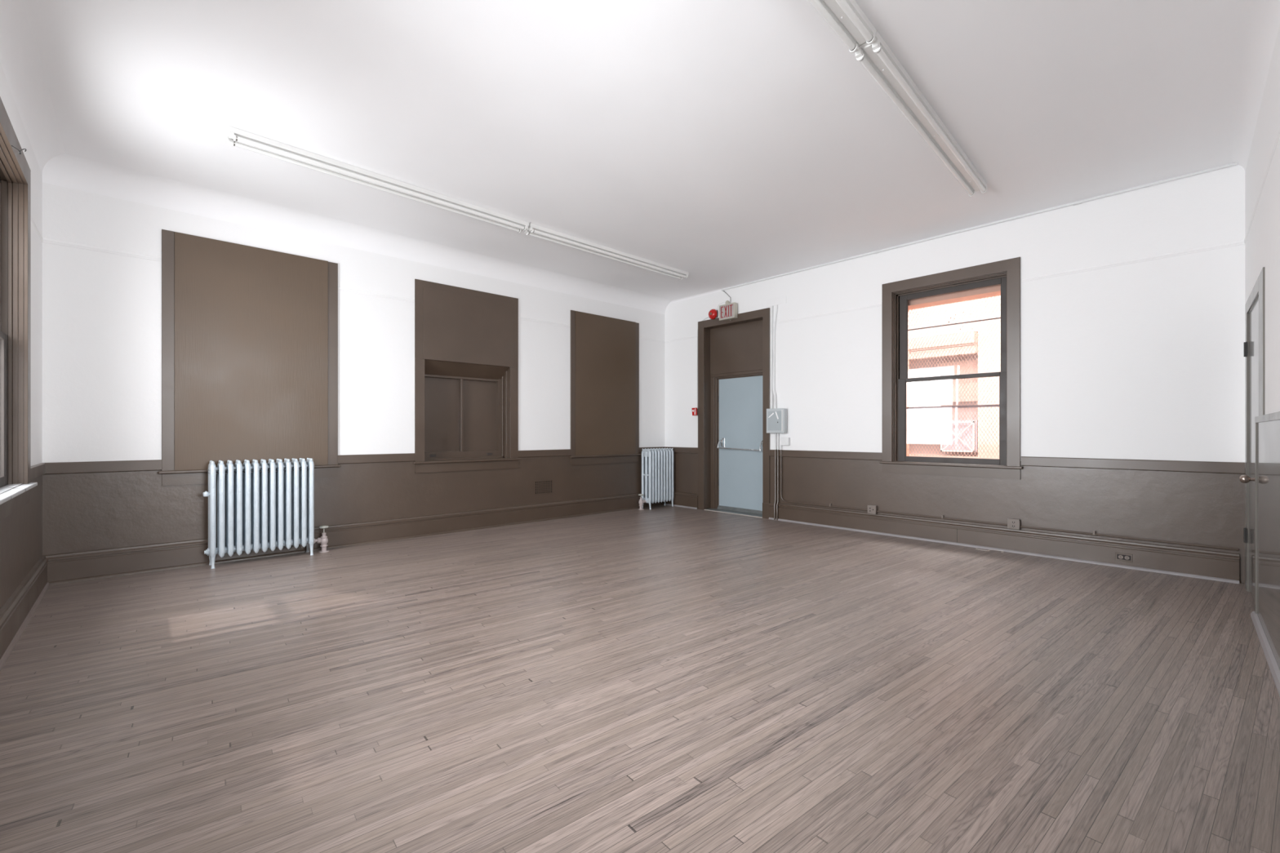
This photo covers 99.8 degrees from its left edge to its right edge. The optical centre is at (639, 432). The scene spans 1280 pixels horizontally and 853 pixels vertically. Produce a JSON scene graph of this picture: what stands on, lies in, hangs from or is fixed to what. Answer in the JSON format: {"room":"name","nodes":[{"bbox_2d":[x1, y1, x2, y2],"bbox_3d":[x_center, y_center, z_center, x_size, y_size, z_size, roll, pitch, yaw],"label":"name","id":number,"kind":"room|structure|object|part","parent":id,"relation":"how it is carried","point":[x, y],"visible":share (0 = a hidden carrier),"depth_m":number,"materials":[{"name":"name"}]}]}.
{"room":"community hall","nodes":[
{"label":"community hall","id":0,"kind":"room"},
{"bbox_2d":[0,62,42,608],"bbox_3d":[-2.462,-0.471,1.670,0.220,3.382,6.800,0,0,-43],"label":"wall","id":1,"kind":"structure","parent":0,"point":[20,531],"depth_m":3.81,"materials":[{"name":"paint"}]},
{"bbox_2d":[0,97,45,520],"bbox_3d":[-3.907,-0.648,3.268,0.262,2.234,2.492,0,0,-43],"label":"window","id":2,"kind":"structure","parent":1,"relation":"in","point":[15,485],"depth_m":3.49,"materials":[{"name":"brown paint"}]},
{"bbox_3d":[-3.625,-0.155,2.968,0.004,0.868,1.197,0,0,-43],"label":"glass pane","id":3,"kind":"part","parent":2,"relation":"part of","materials":[{"name":"glass"}]},
{"bbox_3d":[-3.625,-0.145,2.968,0.030,0.960,1.349,0,0,-43],"label":"sash","id":4,"kind":"part","parent":2,"relation":"part of","materials":[{"name":"brown paint"}]},
{"bbox_3d":[-3.561,-1.698,3.028,0.022,0.135,1.623,0,0,-43],"label":"head casing","id":5,"kind":"part","parent":2,"relation":"part of","materials":[{"name":"brown paint"}]},
{"bbox_2d":[11,145,26,154],"bbox_3d":[-3.584,-1.635,3.114,0.042,0.028,0.066,0,0,-20],"label":"wire hook","id":6,"kind":"object","parent":2,"relation":"attached to","point":[20,153],"visible":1,"depth_m":3.12,"materials":[{"name":"metal"}]},
{"bbox_3d":[-4.073,-0.713,3.579,0.022,2.105,0.120,0,0,-43],"label":"casing","id":7,"kind":"part","parent":2,"relation":"part of","materials":[{"name":"brown paint"}]},
{"bbox_2d":[0,555,50,671],"bbox_3d":[-2.419,1.084,1.820,0.047,0.232,6.640,0,0,-43],"label":"baseboard","id":8,"kind":"structure","parent":1,"relation":"attached to","point":[18,611],"depth_m":3.30,"materials":[{"name":"brown paint"}]},
{"bbox_2d":[42,182,665,555],"bbox_3d":[-2.216,-0.471,6.694,7.425,3.382,0.220,0,0,-43],"label":"wall","id":9,"kind":"structure","parent":0,"point":[102,311],"depth_m":5.06,"materials":[{"name":"paint"}]},
{"bbox_2d":[44,493,664,585],"bbox_3d":[-2.125,1.084,6.596,6.985,0.232,0.047,0,0,-43],"label":"baseboard","id":10,"kind":"structure","parent":9,"relation":"attached to","point":[68,567],"depth_m":5.66,"materials":[{"name":"brown paint"}]},
{"bbox_2d":[413,279,520,473],"bbox_3d":[-2.182,-0.648,6.734,1.378,2.231,0.337,0,0,-43],"label":"window","id":11,"kind":"structure","parent":9,"relation":"in","point":[466,340],"depth_m":6.70,"materials":[{"name":"brown paint"}]},
{"bbox_3d":[-2.545,-0.258,6.225,0.109,1.188,0.018,0,0,-43],"label":"casing","id":12,"kind":"part","parent":11,"relation":"part of","materials":[{"name":"brown paint"}]},
{"bbox_3d":[-2.238,-0.269,6.789,1.108,1.168,0.080,0,0,-43],"label":"sash frame","id":13,"kind":"part","parent":11,"relation":"part of","materials":[{"name":"brown paint"}]},
{"bbox_3d":[-2.096,-1.308,6.642,1.334,0.912,0.018,0,0,-43],"label":"head casing","id":14,"kind":"part","parent":11,"relation":"part of","materials":[{"name":"brown paint"}]},
{"bbox_3d":[-1.651,-0.258,7.057,0.117,1.188,0.018,0,0,-43],"label":"casing","id":15,"kind":"part","parent":11,"relation":"part of","materials":[{"name":"brown paint"}]},
{"bbox_2d":[534,480,552,494],"bbox_3d":[-1.318,0.749,7.377,0.294,0.186,0.004,0,0,-43],"label":"air vent","id":16,"kind":"object","parent":9,"relation":"in","point":[545,486],"visible":1,"depth_m":7.38,"materials":[{"name":"brown metal"}]},
{"bbox_2d":[568,310,641,465],"bbox_3d":[-0.492,-0.639,8.112,1.365,2.212,0.052,0,0,-43],"label":"window","id":17,"kind":"structure","parent":9,"relation":"in","point":[605,350],"depth_m":8.06,"materials":[{"name":"brown paint"}]},
{"bbox_3d":[-0.959,-0.704,7.701,0.078,2.082,0.018,0,0,-43],"label":"casing","id":18,"kind":"part","parent":17,"relation":"part of","materials":[{"name":"brown paint"}]},
{"bbox_3d":[-0.050,-0.702,8.546,0.082,2.077,0.018,0,0,-43],"label":"casing","id":19,"kind":"part","parent":17,"relation":"part of","materials":[{"name":"brown paint"}]},
{"bbox_2d":[0,505,1279,852],"bbox_3d":[0.221,1.260,4.221,7.585,0.120,7.120,0,0,-43],"label":"floor","id":20,"kind":"structure","parent":0,"point":[660,678],"depth_m":2.45,"materials":[{"name":"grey wood"}]},
{"bbox_2d":[203,457,328,568],"bbox_3d":[-3.512,0.727,5.113,0.998,0.949,0.214,0,0,-43],"label":"radiator","id":21,"kind":"object","parent":20,"relation":"on","point":[274,502],"visible":1,"depth_m":5.02,"materials":[{"name":"silver metal"}]},
{"bbox_2d":[203,491,209,496],"bbox_3d":[-3.818,0.539,4.746,0.049,0.047,0.041,0,0,-43],"label":"radiator valve","id":22,"kind":"object","parent":21,"relation":"attached to","point":[205,494],"depth_m":4.73,"materials":[{"name":"silver metal"}]},
{"bbox_3d":[-3.771,1.135,4.758,0.038,0.133,0.048,0,0,-43],"label":"leg","id":23,"kind":"part","parent":21,"relation":"part of","materials":[{"name":"silver metal"}]},
{"bbox_3d":[-3.519,0.338,5.044,0.800,0.010,0.009,0,0,-43],"label":"tie rod","id":24,"kind":"part","parent":21,"relation":"part of","materials":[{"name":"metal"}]},
{"bbox_3d":[-3.519,0.365,5.044,0.800,0.010,0.009,0,0,-43],"label":"tie rod","id":25,"kind":"part","parent":21,"relation":"part of","materials":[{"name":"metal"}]},
{"bbox_3d":[-3.328,1.135,5.397,0.038,0.133,0.048,0,0,-43],"label":"leg","id":26,"kind":"part","parent":21,"relation":"part of","materials":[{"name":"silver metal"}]},
{"bbox_3d":[-3.215,1.135,5.275,0.038,0.133,0.048,0,0,-43],"label":"leg","id":27,"kind":"part","parent":21,"relation":"part of","materials":[{"name":"silver metal"}]},
{"bbox_2d":[638,448,673,510],"bbox_3d":[0.246,0.727,8.609,0.721,0.949,0.214,0,0,-43],"label":"radiator","id":28,"kind":"object","parent":20,"relation":"on","point":[657,464],"visible":1,"depth_m":8.52,"materials":[{"name":"silver metal"}]},
{"bbox_2d":[0,0,1279,314],"bbox_3d":[0.159,-2.152,4.178,7.535,0.380,7.200,0,0,-43],"label":"ceiling","id":29,"kind":"structure","parent":0,"point":[726,144],"depth_m":3.69,"materials":[{"name":"paint"}]},
{"bbox_2d":[224,125,528,232],"bbox_3d":[-2.064,-2.117,4.709,2.486,0.088,0.135,0,0,-45],"label":"ceiling light","id":30,"kind":"object","parent":29,"relation":"attached to","point":[233,135],"visible":1,"depth_m":4.44,"materials":[{"name":"white metal"}]},
{"bbox_2d":[524,222,688,279],"bbox_3d":[-0.283,-2.117,6.454,2.489,0.088,0.135,0,0,-44],"label":"ceiling light","id":31,"kind":"object","parent":29,"relation":"attached to","point":[532,228],"visible":0.97,"depth_m":6.25,"materials":[{"name":"white metal"}]},
{"bbox_2d":[808,0,876,53],"bbox_3d":[0.344,-2.117,2.042,0.134,0.088,2.506,0,0,45],"label":"ceiling light","id":32,"kind":"object","parent":29,"relation":"attached to","point":[846,18],"visible":1,"depth_m":2.76,"materials":[{"name":"white metal"}]},
{"bbox_2d":[855,31,986,196],"bbox_3d":[2.101,-2.117,3.832,0.135,0.088,2.497,0,0,44],"label":"ceiling light","id":33,"kind":"object","parent":29,"relation":"attached to","point":[878,60],"visible":0.98,"depth_m":3.51,"materials":[{"name":"white metal"}]},
{"bbox_2d":[720,162,1237,290],"bbox_3d":[2.992,-2.142,6.192,0.028,0.031,5.190,0,0,-43],"label":"conduit","id":34,"kind":"object","parent":29,"relation":"attached to","point":[1234,163],"visible":1,"depth_m":5.36,"materials":[{"name":"white metal"}]},
{"bbox_2d":[665,164,1244,583],"bbox_3d":[2.744,-0.471,6.651,0.220,3.382,6.600,0,0,-43],"label":"wall","id":35,"kind":"structure","parent":0,"point":[1144,360],"depth_m":5.04,"materials":[{"name":"paint"}]},
{"bbox_2d":[691,407,697,415],"bbox_3d":[0.864,-0.327,8.472,0.053,0.122,0.097,0,0,-43],"label":"fire alarm pull","id":36,"kind":"object","parent":35,"relation":"attached to","point":[695,411],"visible":1,"depth_m":8.44,"materials":[{"name":"red metal"}]},
{"bbox_2d":[697,316,708,407],"bbox_3d":[0.997,-1.094,8.357,0.016,1.404,0.300,0,0,-43],"label":"wire","id":37,"kind":"object","parent":35,"relation":"attached to","point":[707,317],"visible":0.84,"depth_m":8.46,"materials":[{"name":"white paint"}]},
{"bbox_2d":[708,309,718,319],"bbox_3d":[1.102,-1.800,8.190,0.089,0.156,0.156,0,0,-43],"label":"bell","id":38,"kind":"object","parent":35,"relation":"attached to","point":[713,313],"visible":1,"depth_m":8.15,"materials":[{"name":"red metal"}]},
{"bbox_2d":[719,302,737,320],"bbox_3d":[1.302,-1.768,7.947,0.080,0.244,0.282,0,0,-43],"label":"exit sign","id":39,"kind":"object","parent":35,"relation":"attached to","point":[727,311],"visible":1,"depth_m":7.90,"materials":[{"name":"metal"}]},
{"bbox_2d":[697,307,769,519],"bbox_3d":[1.438,-0.267,8.034,0.250,2.934,1.311,0,0,-43],"label":"door","id":40,"kind":"structure","parent":35,"relation":"in","point":[734,354],"depth_m":8.13,"materials":[{"name":"brown paint"}]},
{"bbox_3d":[0.955,-0.267,8.397,0.022,2.934,0.122,0,0,-43],"label":"casing","id":41,"kind":"part","parent":40,"relation":"part of","materials":[{"name":"brown paint"}]},
{"bbox_3d":[1.363,-1.677,7.959,0.022,0.111,1.076,0,0,-43],"label":"head casing","id":42,"kind":"part","parent":40,"relation":"part of","materials":[{"name":"brown paint"}]},
{"bbox_3d":[1.497,0.147,8.083,0.075,2.106,1.068,0,0,-43],"label":"steel frame","id":43,"kind":"part","parent":40,"relation":"part of","materials":[{"name":"brown paint"}]},
{"bbox_3d":[1.764,-0.267,7.521,0.030,2.934,0.115,0,0,-43],"label":"casing","id":44,"kind":"part","parent":40,"relation":"part of","materials":[{"name":"brown paint"}]},
{"bbox_2d":[770,306,773,408],"bbox_3d":[1.821,-1.038,7.442,0.033,1.427,0.061,0,0,23],"label":"conduit","id":45,"kind":"object","parent":35,"relation":"attached to","point":[771,306],"visible":0.99,"depth_m":7.45,"materials":[{"name":"white metal"}]},
{"bbox_2d":[773,432,776,519],"bbox_3d":[1.853,0.602,7.392,0.042,1.196,0.022,0,0,-43],"label":"conduit","id":46,"kind":"object","parent":35,"relation":"attached to","point":[775,433],"visible":1,"depth_m":7.39,"materials":[{"name":"metal"}]},
{"bbox_2d":[773,304,777,408],"bbox_3d":[1.855,-1.038,7.404,0.055,1.427,0.065,0,0,-43],"label":"conduit","id":47,"kind":"object","parent":35,"relation":"attached to","point":[776,304],"visible":0.99,"depth_m":7.42,"materials":[{"name":"white metal"}]},
{"bbox_2d":[766,295,786,306],"bbox_3d":[1.876,-1.806,7.419,0.006,0.108,0.313,0,0,-43],"label":"cover","id":48,"kind":"object","parent":35,"relation":"attached to","point":[781,300],"visible":1,"depth_m":7.42,"materials":[{"name":"white paint"}]},
{"bbox_2d":[766,408,786,432],"bbox_3d":[1.860,-0.160,7.342,0.087,0.334,0.280,0,0,-43],"label":"electrical panel","id":49,"kind":"object","parent":35,"relation":"attached to","point":[776,418],"visible":1,"depth_m":7.30,"materials":[{"name":"grey metal"}]},
{"bbox_3d":[1.829,-0.160,7.324,0.005,0.264,0.212,0,0,-43],"label":"door","id":50,"kind":"part","parent":49,"relation":"part of","materials":[{"name":"grey metal"}]},
{"bbox_2d":[776,432,778,520],"bbox_3d":[1.880,0.602,7.363,0.042,1.196,0.022,0,0,-43],"label":"conduit","id":51,"kind":"object","parent":35,"relation":"attached to","point":[777,433],"visible":1,"depth_m":7.36,"materials":[{"name":"white metal"}]},
{"bbox_2d":[781,437,790,445],"bbox_3d":[1.969,0.118,7.286,0.051,0.109,0.115,0,0,-43],"label":"switch box","id":52,"kind":"object","parent":35,"relation":"attached to","point":[784,441],"visible":1,"depth_m":7.26,"materials":[{"name":"white paint"}]},
{"bbox_2d":[780,444,867,511],"bbox_3d":[2.331,0.557,6.907,0.037,0.774,1.206,0,0,-43],"label":"conduit","id":53,"kind":"object","parent":35,"relation":"attached to","point":[830,504],"visible":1,"depth_m":7.15,"materials":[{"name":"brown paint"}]},
{"bbox_2d":[867,504,877,514],"bbox_3d":[2.771,0.917,6.422,0.053,0.102,0.102,0,0,-43],"label":"outlet box","id":54,"kind":"object","parent":35,"relation":"attached to","point":[872,509],"visible":1,"depth_m":6.40,"materials":[{"name":"beige paint"}]},
{"bbox_2d":[876,510,1007,525],"bbox_3d":[3.260,0.922,5.909,0.037,0.041,1.314,0,0,-43],"label":"conduit","id":55,"kind":"object","parent":35,"relation":"attached to","point":[942,517],"visible":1,"depth_m":5.85,"materials":[{"name":"brown metal"}]},
{"bbox_2d":[665,491,1239,583],"bbox_3d":[2.582,1.084,6.630,0.047,0.232,6.410,0,0,-43],"label":"baseboard","id":56,"kind":"structure","parent":35,"relation":"attached to","point":[1223,566],"depth_m":5.31,"materials":[{"name":"brown paint"}]},
{"bbox_2d":[906,284,1000,456],"bbox_3d":[3.577,-0.650,6.095,0.239,2.700,1.650,0,0,-43],"label":"brick surround","id":57,"kind":"object","parent":35,"relation":"attached to","point":[991,291],"visible":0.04,"depth_m":6.13,"materials":[{"name":"brick"}]},
{"bbox_2d":[906,294,1000,458],"bbox_3d":[3.597,-0.568,6.112,0.074,1.845,1.104,0,0,-43],"label":"guard","id":58,"kind":"object","parent":57,"relation":"attached to","point":[954,317],"visible":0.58,"depth_m":6.17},
{"bbox_3d":[3.577,-0.290,6.094,0.020,0.024,1.100,0,0,-43],"label":"cross rail","id":59,"kind":"part","parent":58,"relation":"part of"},
{"bbox_3d":[3.577,-1.230,6.094,0.020,0.012,1.100,0,0,-43],"label":"cross rail","id":60,"kind":"part","parent":58,"relation":"part of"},
{"bbox_2d":[665,240,1244,479],"bbox_3d":[2.667,-0.638,6.689,0.262,2.214,6.440,0,0,-43],"label":"wall trim","id":61,"kind":"structure","parent":35,"relation":"in","point":[895,295],"depth_m":5.70,"materials":[{"name":"brown paint"}]},
{"bbox_3d":[2.896,-0.703,6.311,0.022,2.085,0.112,0,0,-43],"label":"casing","id":62,"kind":"part","parent":61,"relation":"part of","materials":[{"name":"brown paint"}]},
{"bbox_3d":[3.320,-1.688,5.855,0.022,0.115,1.356,0,0,-43],"label":"head casing","id":63,"kind":"part","parent":61,"relation":"part of","materials":[{"name":"brown paint"}]},
{"bbox_3d":[3.398,-0.145,5.901,0.030,0.960,1.097,0,0,-43],"label":"sash","id":64,"kind":"part","parent":61,"relation":"part of","materials":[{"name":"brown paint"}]},
{"bbox_3d":[3.432,-1.101,5.933,0.032,1.033,1.097,0,0,-43],"label":"sash","id":65,"kind":"part","parent":61,"relation":"part of","materials":[{"name":"brown paint"}]},
{"bbox_3d":[3.744,-0.703,5.399,0.022,2.085,0.112,0,0,-43],"label":"casing","id":66,"kind":"part","parent":61,"relation":"part of","materials":[{"name":"brown paint"}]},
{"bbox_2d":[1007,518,1020,529],"bbox_3d":[3.738,0.913,5.383,0.053,0.102,0.102,0,0,-43],"label":"outlet box","id":67,"kind":"object","parent":35,"relation":"attached to","point":[1012,523],"visible":1,"depth_m":5.36,"materials":[{"name":"beige paint"}]},
{"bbox_2d":[1115,552,1133,562],"bbox_3d":[4.292,1.108,4.779,0.012,0.068,0.116,0,0,-43],"label":"baseboard outlet","id":68,"kind":"object","parent":35,"relation":"attached to","point":[1119,557],"visible":1,"depth_m":4.78,"materials":[{"name":"brown paint"}]},
{"bbox_2d":[1020,525,1238,551],"bbox_3d":[4.273,0.922,4.820,0.037,0.041,1.447,0,0,-43],"label":"conduit","id":69,"kind":"object","parent":35,"relation":"attached to","point":[1022,526],"visible":1,"depth_m":4.74,"materials":[{"name":"brown metal"}]},
{"bbox_2d":[1244,22,1279,414],"bbox_3d":[2.339,-0.471,1.685,7.225,3.382,0.220,0,0,-45],"label":"wall","id":70,"kind":"structure","parent":0,"point":[1262,245],"depth_m":3.09,"materials":[{"name":"paint"}]},
{"bbox_2d":[1239,266,1264,602],"bbox_3d":[4.290,0.060,3.633,1.377,2.320,0.337,0,0,-43],"label":"door","id":71,"kind":"structure","parent":70,"relation":"in","point":[1254,344],"depth_m":3.85,"materials":[{"name":"grey paint"}]},
{"bbox_3d":[4.102,0.315,3.633,0.060,0.060,0.081,0,0,-43],"label":"knob","id":72,"kind":"part","parent":71,"relation":"part of","materials":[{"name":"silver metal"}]},
{"bbox_3d":[4.650,0.105,4.096,0.135,2.190,0.062,0,0,-43],"label":"casing","id":73,"kind":"part","parent":71,"relation":"part of","materials":[{"name":"grey paint"}]},
{"bbox_3d":[4.262,-0.945,3.747,0.950,0.090,0.008,0,0,-45],"label":"head casing","id":74,"kind":"part","parent":71,"relation":"part of","materials":[{"name":"grey paint"}]},
{"bbox_3d":[3.828,0.105,3.318,0.270,2.190,0.008,0,0,-45],"label":"casing","id":75,"kind":"part","parent":71,"relation":"part of","materials":[{"name":"grey paint"}]},
{"bbox_2d":[1250,411,1279,697],"bbox_3d":[2.930,0.549,2.448,3.030,1.302,0.034,0,0,-45],"label":"door","id":76,"kind":"structure","parent":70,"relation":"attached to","point":[1265,618],"depth_m":2.97,"materials":[{"name":"wood"},{"name":"grey painted metal frame"}]},
{"bbox_3d":[2.926,1.181,2.452,3.030,0.038,0.024,0,0,-45],"label":"shoe moulding","id":77,"kind":"part","parent":76,"relation":"part of","materials":[{"name":"grey paint"}]},
{"bbox_3d":[2.931,-0.082,2.437,3.015,0.040,0.017,0,0,-45],"label":"cap rail","id":78,"kind":"part","parent":76,"relation":"part of","materials":[{"name":"grey paint"}]},
{"label":"outside","id":79,"kind":"structure","parent":0,"visible":0},
{"bbox_3d":[5.607,2.760,9.315,7.100,0.120,22.000,0,0,-43],"label":"ground","id":80,"kind":"structure","parent":79,"visible":0},
{"bbox_2d":[909,295,1000,458],"bbox_3d":[5.007,0.400,7.391,0.520,4.600,12.000,0,0,-43],"label":"building","id":81,"kind":"structure","parent":80,"relation":"on","point":[996,297],"depth_m":7.84,"materials":[{"name":"pink brick"}]},
{"bbox_2d":[909,372,940,435],"bbox_3d":[4.095,-0.425,8.400,0.040,0.950,1.080,0,0,-43],"label":"shutter","id":82,"kind":"object","parent":81,"relation":"hanging from","point":[938,409],"depth_m":8.14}
]}

